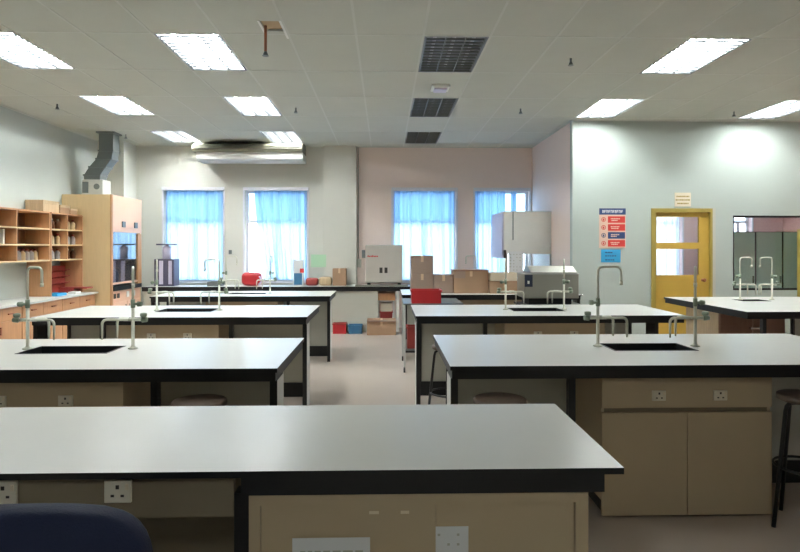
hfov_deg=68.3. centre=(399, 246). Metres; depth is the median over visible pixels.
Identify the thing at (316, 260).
notice
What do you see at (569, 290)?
tap
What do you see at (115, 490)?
power socket
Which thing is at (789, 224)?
wall
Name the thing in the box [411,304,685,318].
countertop
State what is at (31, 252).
bottle
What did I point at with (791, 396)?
stool
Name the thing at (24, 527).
office chair
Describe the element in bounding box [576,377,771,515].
base cabinet
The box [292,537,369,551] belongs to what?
paper notice
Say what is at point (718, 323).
base cabinet
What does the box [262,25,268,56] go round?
sprinkler
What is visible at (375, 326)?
cardboard box
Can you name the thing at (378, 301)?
trolley
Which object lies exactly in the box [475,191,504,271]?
curtain
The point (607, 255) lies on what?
notice
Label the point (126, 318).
outlet
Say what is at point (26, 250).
bottle
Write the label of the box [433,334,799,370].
countertop
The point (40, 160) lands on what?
wall
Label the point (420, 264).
cardboard box
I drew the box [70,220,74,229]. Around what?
bottle
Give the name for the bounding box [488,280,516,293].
cardboard box
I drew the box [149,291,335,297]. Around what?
countertop
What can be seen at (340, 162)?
pillar
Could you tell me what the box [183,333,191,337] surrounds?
power socket
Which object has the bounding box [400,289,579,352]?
lab bench
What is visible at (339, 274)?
cardboard box
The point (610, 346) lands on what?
sink
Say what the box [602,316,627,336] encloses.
faucet
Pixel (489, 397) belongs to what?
stool
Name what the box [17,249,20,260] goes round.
bottle
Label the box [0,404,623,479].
countertop
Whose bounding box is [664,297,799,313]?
countertop
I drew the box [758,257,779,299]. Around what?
tap
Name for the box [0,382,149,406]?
base cabinet
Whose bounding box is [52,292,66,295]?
tray
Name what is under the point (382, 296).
wooden crate
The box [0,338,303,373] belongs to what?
countertop
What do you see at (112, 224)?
tall cabinet
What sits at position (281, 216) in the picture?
curtain
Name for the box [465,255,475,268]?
tap
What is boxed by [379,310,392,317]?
tub
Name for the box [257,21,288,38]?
trim
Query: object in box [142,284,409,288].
countertop
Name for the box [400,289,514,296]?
countertop
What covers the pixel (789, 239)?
tall cabinet
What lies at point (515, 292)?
outlet
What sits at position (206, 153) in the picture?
duct
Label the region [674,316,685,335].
outlet
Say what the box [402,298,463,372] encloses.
trolley
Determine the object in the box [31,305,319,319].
countertop
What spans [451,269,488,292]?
cardboard box
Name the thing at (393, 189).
window
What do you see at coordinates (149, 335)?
power socket
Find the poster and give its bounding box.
[599,208,625,247]
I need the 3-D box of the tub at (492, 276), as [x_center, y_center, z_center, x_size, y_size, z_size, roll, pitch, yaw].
[1.516,0.438,8.781,0.414,0.116,0.304,0,0,-1]
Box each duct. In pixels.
[83,131,121,179]
[191,143,305,163]
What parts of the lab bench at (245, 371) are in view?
leg, spine panel, leg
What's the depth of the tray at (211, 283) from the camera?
11.12 m
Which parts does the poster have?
row panel, row panel, row panel, row panel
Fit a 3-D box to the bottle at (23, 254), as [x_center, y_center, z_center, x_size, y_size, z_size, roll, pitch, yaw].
[-5.353,0.109,8.367,0.074,0.162,0.074,0,0,-1]
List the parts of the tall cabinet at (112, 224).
panel, post, door, sash rail, panel, fascia panel, door, post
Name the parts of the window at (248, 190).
curtain rail, sill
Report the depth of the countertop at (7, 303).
8.32 m
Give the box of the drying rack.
[52,265,92,292]
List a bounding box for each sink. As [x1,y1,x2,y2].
[15,346,124,353]
[155,308,217,311]
[229,293,265,293]
[508,308,563,310]
[600,343,698,350]
[732,299,767,300]
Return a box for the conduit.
[357,147,360,266]
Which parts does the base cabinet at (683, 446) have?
door, fascia panel, door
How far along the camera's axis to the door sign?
9.24 m
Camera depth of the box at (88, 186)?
10.07 m
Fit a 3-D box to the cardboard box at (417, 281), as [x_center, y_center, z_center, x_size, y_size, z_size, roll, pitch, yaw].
[0.326,0.540,8.936,0.329,0.282,0.353,0,0,-1]
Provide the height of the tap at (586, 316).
0.553 m
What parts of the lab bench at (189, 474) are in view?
fascia panel, spine panel, leg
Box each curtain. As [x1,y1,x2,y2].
[166,191,222,279]
[254,191,306,279]
[394,191,453,279]
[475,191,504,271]
[511,191,515,210]
[657,217,678,274]
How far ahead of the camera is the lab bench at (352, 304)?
11.07 m
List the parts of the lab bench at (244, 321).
leg, panel post, spine panel, leg, leg, spine panel, foot rail, leg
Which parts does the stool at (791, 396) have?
leg, seat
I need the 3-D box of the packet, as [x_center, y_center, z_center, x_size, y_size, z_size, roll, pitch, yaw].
[-1.937,0.493,11.310,0.210,0.492,0.130,0,0,-1]
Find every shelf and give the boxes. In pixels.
[0,207,49,262]
[27,212,82,296]
[402,298,463,304]
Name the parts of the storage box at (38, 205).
lid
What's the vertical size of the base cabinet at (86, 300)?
0.834 m
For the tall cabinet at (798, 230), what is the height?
1.880 m
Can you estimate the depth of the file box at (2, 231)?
7.85 m
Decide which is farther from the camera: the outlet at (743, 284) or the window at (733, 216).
the window at (733, 216)
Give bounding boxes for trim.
[0,104,799,147]
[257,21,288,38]
[261,21,281,28]
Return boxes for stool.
[170,394,226,405]
[428,344,447,404]
[473,392,526,403]
[771,389,799,527]
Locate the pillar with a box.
[324,146,356,284]
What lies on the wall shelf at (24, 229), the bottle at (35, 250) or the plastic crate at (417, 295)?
the bottle at (35, 250)
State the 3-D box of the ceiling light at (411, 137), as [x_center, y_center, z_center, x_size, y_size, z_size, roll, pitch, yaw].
[0.404,-2.030,10.709,0.606,0.108,1.126,0,0,-1]
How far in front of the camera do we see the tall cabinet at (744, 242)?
9.82 m
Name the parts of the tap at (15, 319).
knob, valve knob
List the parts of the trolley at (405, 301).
post, post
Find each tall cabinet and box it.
[62,194,141,305]
[734,232,754,287]
[755,232,781,287]
[782,232,796,287]
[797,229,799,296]
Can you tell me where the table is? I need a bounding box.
[514,301,582,304]
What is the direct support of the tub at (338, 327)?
on the floor
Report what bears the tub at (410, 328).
on the trolley at (405, 301)
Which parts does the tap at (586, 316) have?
knob, valve knob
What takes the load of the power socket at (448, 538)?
attached to the base cabinet at (554, 521)
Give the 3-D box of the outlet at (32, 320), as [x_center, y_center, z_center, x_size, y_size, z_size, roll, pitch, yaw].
[-2.374,0.545,3.924,0.176,0.142,0.044,0,0,-1]
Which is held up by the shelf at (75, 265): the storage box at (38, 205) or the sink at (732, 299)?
the storage box at (38, 205)
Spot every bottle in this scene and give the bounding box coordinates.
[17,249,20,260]
[21,249,25,259]
[25,249,29,259]
[29,249,33,259]
[33,249,37,259]
[55,219,59,228]
[55,234,59,243]
[55,249,59,258]
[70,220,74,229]
[70,235,74,244]
[70,249,74,258]
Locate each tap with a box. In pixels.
[12,266,54,349]
[101,266,147,348]
[147,259,174,310]
[200,259,228,309]
[220,256,238,293]
[256,256,276,293]
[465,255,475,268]
[497,259,523,309]
[547,259,572,309]
[583,266,627,346]
[669,266,709,346]
[732,257,756,299]
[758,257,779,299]
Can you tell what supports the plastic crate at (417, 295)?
on the trolley at (405, 301)
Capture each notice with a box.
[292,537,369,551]
[311,255,325,266]
[509,251,522,272]
[601,249,620,261]
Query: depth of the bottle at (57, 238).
9.17 m
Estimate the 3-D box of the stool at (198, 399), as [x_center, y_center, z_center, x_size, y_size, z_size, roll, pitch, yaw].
[-1.113,1.225,3.273,0.340,0.753,0.340,0,0,-19]
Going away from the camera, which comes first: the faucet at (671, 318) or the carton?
the faucet at (671, 318)
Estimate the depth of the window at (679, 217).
11.82 m
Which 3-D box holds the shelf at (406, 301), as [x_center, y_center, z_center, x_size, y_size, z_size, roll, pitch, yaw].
[0.417,0.730,7.913,0.765,0.020,0.798,0,0,-1]
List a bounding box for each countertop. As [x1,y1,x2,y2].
[0,292,97,308]
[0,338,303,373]
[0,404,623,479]
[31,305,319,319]
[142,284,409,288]
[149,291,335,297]
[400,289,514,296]
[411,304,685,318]
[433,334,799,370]
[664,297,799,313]
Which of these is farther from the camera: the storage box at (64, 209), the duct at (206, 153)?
the duct at (206, 153)
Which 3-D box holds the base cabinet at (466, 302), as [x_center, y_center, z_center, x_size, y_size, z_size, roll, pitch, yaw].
[1.473,1.181,8.983,1.400,0.838,0.914,0,0,-1]
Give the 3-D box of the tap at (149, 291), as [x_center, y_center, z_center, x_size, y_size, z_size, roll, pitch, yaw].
[-2.566,0.405,6.321,0.248,0.554,0.196,0,0,42]
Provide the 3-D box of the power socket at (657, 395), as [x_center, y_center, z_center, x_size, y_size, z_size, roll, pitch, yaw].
[1.529,0.878,3.484,0.082,0.060,0.011,0,0,-1]
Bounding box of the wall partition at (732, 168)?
[570,121,799,333]
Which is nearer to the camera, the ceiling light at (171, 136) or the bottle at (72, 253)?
the bottle at (72, 253)
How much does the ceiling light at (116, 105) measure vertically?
0.108 m
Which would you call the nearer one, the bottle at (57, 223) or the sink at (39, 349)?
the sink at (39, 349)
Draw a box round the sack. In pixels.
[242,272,261,285]
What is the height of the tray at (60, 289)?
0.089 m
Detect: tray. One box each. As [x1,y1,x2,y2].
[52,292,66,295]
[58,287,92,292]
[68,291,80,293]
[207,281,223,285]
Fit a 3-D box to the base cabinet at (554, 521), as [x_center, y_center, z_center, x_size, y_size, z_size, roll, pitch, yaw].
[0.053,1.181,2.138,1.051,0.838,0.628,0,0,-1]
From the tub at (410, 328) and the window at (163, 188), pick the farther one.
the window at (163, 188)
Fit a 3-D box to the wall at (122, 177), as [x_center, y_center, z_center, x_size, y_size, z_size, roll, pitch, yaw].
[-5.397,-0.190,11.272,0.480,3.580,0.550,0,0,-1]
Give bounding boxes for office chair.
[0,503,152,551]
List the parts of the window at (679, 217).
casing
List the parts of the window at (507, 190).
curtain rail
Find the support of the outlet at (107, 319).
attached to the tap at (143, 318)
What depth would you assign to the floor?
3.56 m
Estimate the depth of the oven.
11.15 m
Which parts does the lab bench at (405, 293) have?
spine panel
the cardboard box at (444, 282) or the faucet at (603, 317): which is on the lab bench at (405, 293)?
the cardboard box at (444, 282)
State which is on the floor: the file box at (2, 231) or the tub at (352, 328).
the tub at (352, 328)
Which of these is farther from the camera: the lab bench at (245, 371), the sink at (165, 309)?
the sink at (165, 309)
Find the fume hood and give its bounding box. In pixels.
[491,211,550,271]
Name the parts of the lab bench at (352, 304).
metal strip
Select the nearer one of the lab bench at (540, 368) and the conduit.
the lab bench at (540, 368)
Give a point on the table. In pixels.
(518, 302)
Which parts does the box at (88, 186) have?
plate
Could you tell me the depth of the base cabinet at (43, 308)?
8.28 m
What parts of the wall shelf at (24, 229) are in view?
panel, panel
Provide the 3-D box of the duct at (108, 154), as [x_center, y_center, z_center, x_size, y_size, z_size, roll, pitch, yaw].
[-5.161,-1.566,10.233,0.540,0.826,0.300,0,0,-1]
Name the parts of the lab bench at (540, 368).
leg, spine panel, leg, spine panel, foot rail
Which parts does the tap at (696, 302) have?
valve knob, knob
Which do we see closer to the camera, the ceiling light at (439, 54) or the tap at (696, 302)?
the tap at (696, 302)
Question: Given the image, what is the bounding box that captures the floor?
[284,328,799,551]
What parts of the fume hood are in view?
sash, casing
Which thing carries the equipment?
on the table
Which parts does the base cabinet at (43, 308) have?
door, drawer, drawer, door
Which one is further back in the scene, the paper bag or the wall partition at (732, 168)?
the paper bag
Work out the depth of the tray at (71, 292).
9.23 m
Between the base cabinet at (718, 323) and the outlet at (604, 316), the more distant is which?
the base cabinet at (718, 323)
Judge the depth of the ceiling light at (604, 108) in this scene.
8.47 m
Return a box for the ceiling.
[0,0,799,146]
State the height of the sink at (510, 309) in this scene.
0.166 m
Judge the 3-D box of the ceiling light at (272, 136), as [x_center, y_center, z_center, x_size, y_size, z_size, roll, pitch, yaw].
[-2.115,-2.030,10.645,0.606,0.108,1.126,0,0,-1]
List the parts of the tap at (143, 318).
valve knob, knob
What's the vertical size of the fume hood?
2.228 m
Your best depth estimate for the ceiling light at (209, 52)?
6.05 m
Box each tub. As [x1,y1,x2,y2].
[332,322,346,333]
[348,324,362,333]
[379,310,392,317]
[406,324,414,348]
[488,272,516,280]
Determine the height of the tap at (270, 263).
0.553 m
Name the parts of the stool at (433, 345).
leg, leg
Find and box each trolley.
[378,301,393,317]
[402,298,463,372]
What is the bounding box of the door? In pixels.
[651,208,715,333]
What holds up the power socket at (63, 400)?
attached to the base cabinet at (102, 394)
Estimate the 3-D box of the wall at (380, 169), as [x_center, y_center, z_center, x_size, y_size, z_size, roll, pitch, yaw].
[1.026,-0.340,11.820,13.750,3.880,0.220,0,0,-1]
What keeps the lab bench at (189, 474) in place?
on the floor
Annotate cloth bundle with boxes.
[306,278,318,285]
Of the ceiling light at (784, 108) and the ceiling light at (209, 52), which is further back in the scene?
the ceiling light at (784, 108)
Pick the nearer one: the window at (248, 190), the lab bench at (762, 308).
the lab bench at (762, 308)
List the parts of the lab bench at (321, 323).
spine panel, spine panel, foot rail, leg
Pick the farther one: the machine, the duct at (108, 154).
the machine
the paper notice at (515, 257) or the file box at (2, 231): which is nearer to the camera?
the file box at (2, 231)
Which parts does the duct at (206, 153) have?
casing, casing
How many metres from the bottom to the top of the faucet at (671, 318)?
0.142 m
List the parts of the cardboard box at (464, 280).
lid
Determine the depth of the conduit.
11.64 m
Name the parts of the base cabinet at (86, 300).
drawer, door, drawer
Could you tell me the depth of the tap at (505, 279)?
6.40 m
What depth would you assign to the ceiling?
6.44 m
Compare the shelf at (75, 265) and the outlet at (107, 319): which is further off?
the shelf at (75, 265)
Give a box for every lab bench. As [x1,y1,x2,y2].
[0,338,303,405]
[0,404,623,551]
[31,305,319,404]
[142,284,409,331]
[149,291,335,361]
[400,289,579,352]
[411,304,685,404]
[433,334,799,482]
[664,297,799,335]
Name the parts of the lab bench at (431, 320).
leg, foot rail, spine panel, leg, spine panel, panel post, leg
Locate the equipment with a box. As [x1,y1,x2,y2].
[517,266,582,304]
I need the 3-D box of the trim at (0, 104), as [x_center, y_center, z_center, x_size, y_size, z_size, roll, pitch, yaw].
[1.217,-1.976,4.272,13.350,0.016,14.880,0,0,-1]
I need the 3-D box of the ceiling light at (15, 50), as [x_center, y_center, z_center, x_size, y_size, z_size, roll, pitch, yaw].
[-3.888,-2.030,5.998,0.606,0.108,1.126,0,0,-1]
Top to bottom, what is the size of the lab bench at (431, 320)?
0.920 m
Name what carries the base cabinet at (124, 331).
on the floor
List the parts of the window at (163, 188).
curtain rail, sill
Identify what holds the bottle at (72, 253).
on the shelf at (75, 265)
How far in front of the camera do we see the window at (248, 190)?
11.62 m
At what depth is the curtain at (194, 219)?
11.63 m
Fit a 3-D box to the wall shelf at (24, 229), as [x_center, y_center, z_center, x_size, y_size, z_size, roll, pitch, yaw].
[-5.354,-0.155,7.567,0.372,0.730,2.400,0,0,-1]
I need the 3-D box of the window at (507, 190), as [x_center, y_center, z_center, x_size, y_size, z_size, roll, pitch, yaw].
[2.028,-0.233,11.788,1.149,1.885,0.195,0,0,-1]
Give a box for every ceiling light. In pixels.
[0,33,76,69]
[77,96,156,115]
[149,131,203,142]
[154,34,246,70]
[222,97,282,115]
[259,131,303,142]
[405,132,441,143]
[410,98,458,116]
[418,36,488,71]
[574,99,643,117]
[639,39,751,73]
[737,101,799,118]
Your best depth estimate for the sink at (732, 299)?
7.65 m
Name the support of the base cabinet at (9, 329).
on the floor
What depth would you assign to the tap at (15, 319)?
3.93 m
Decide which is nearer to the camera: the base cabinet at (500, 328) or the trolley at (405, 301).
the base cabinet at (500, 328)
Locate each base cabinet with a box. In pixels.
[0,306,21,338]
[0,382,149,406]
[22,299,61,338]
[61,294,94,338]
[118,325,228,338]
[206,302,283,304]
[249,492,587,551]
[459,300,521,304]
[495,323,604,334]
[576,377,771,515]
[686,307,784,333]
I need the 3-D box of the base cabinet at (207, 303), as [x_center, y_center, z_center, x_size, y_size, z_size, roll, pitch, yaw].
[-2.219,1.181,8.635,1.000,0.838,0.824,0,0,-1]
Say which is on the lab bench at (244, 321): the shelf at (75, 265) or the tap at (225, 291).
the tap at (225, 291)
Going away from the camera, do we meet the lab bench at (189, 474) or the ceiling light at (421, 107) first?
the lab bench at (189, 474)
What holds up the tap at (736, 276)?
on the lab bench at (762, 308)
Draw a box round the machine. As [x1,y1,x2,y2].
[154,244,178,285]
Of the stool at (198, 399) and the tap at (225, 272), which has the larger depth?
the tap at (225, 272)
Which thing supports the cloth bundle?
on the lab bench at (352, 304)
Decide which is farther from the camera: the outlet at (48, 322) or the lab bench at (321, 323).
the lab bench at (321, 323)
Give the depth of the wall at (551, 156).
10.13 m
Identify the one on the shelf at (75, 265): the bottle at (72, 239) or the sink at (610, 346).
the bottle at (72, 239)
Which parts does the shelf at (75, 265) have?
panel, panel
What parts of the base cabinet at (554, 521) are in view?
sliding door, sliding door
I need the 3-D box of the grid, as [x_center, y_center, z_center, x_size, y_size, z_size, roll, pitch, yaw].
[1.217,-1.980,4.272,13.350,0.006,14.880,0,0,-1]
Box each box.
[0,229,4,243]
[25,200,59,212]
[59,205,69,213]
[69,208,77,214]
[82,179,110,193]
[333,268,346,285]
[367,318,395,334]
[410,255,432,273]
[410,273,432,291]
[433,274,452,292]
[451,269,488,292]
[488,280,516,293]
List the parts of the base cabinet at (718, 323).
door, door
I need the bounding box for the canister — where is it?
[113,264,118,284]
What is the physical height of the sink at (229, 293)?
0.166 m
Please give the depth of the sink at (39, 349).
4.04 m
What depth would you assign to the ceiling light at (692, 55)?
6.17 m
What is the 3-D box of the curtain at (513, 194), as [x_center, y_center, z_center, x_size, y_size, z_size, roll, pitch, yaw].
[2.269,-0.230,11.787,0.120,1.760,0.077,0,0,-1]
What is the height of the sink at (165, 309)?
0.166 m
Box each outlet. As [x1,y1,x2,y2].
[31,319,54,339]
[37,317,49,338]
[101,318,127,339]
[116,317,128,337]
[200,291,215,303]
[508,291,523,303]
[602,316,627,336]
[603,315,613,335]
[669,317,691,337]
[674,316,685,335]
[743,284,756,294]
[758,284,769,294]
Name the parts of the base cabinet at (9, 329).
drawer, door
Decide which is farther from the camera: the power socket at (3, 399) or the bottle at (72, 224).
the bottle at (72, 224)
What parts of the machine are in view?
water tank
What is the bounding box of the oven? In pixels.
[362,245,401,284]
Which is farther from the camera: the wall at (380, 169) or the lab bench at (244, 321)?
the wall at (380, 169)
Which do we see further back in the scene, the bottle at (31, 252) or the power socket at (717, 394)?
the bottle at (31, 252)
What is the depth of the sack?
11.18 m
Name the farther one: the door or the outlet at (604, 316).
the door
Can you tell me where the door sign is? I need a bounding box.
[675,193,690,206]
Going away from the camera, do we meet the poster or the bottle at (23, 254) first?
the bottle at (23, 254)
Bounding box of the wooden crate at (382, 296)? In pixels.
[378,292,394,300]
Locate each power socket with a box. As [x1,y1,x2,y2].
[0,396,6,406]
[0,480,17,503]
[58,395,72,405]
[104,479,131,502]
[147,333,154,338]
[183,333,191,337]
[436,526,467,551]
[652,390,665,400]
[713,390,726,399]
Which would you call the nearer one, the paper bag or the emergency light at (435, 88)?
the emergency light at (435, 88)
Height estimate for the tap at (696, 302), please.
0.553 m
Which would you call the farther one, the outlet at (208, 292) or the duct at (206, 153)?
the duct at (206, 153)
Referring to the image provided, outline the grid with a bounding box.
[0,0,799,147]
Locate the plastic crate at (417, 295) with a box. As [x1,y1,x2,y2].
[410,289,441,302]
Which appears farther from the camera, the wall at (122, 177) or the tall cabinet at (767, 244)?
the wall at (122, 177)
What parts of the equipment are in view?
control panel, tank, lid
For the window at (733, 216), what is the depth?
9.31 m
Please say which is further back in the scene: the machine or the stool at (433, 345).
the machine
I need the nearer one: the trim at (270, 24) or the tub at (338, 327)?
the trim at (270, 24)
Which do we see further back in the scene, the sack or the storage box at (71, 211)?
the sack
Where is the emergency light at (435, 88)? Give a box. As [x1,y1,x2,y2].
[430,84,449,92]
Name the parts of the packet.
printed panel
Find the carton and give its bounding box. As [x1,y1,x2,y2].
[381,302,391,311]
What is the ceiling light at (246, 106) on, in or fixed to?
attached to the ceiling
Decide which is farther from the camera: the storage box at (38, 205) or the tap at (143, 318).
the storage box at (38, 205)
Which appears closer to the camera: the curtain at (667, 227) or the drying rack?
the drying rack
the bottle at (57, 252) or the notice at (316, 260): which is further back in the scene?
the notice at (316, 260)
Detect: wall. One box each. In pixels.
[0,106,97,299]
[98,141,135,198]
[136,146,782,327]
[532,123,569,265]
[783,218,799,231]
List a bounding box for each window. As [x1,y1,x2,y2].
[162,187,224,282]
[243,187,308,282]
[391,187,457,282]
[473,188,530,268]
[679,217,683,274]
[733,216,799,289]
[734,218,753,231]
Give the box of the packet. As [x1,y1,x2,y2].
[293,260,303,285]
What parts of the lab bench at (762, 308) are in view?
leg, panel post, spine panel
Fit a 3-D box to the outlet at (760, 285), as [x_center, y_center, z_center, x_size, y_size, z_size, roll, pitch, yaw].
[4.697,0.545,7.604,0.176,0.142,0.044,0,0,-1]
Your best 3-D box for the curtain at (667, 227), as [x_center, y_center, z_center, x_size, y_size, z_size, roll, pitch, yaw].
[5.116,-0.230,11.864,0.990,1.760,0.088,0,0,-1]
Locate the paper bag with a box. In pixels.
[319,277,331,285]
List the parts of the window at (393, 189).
curtain rail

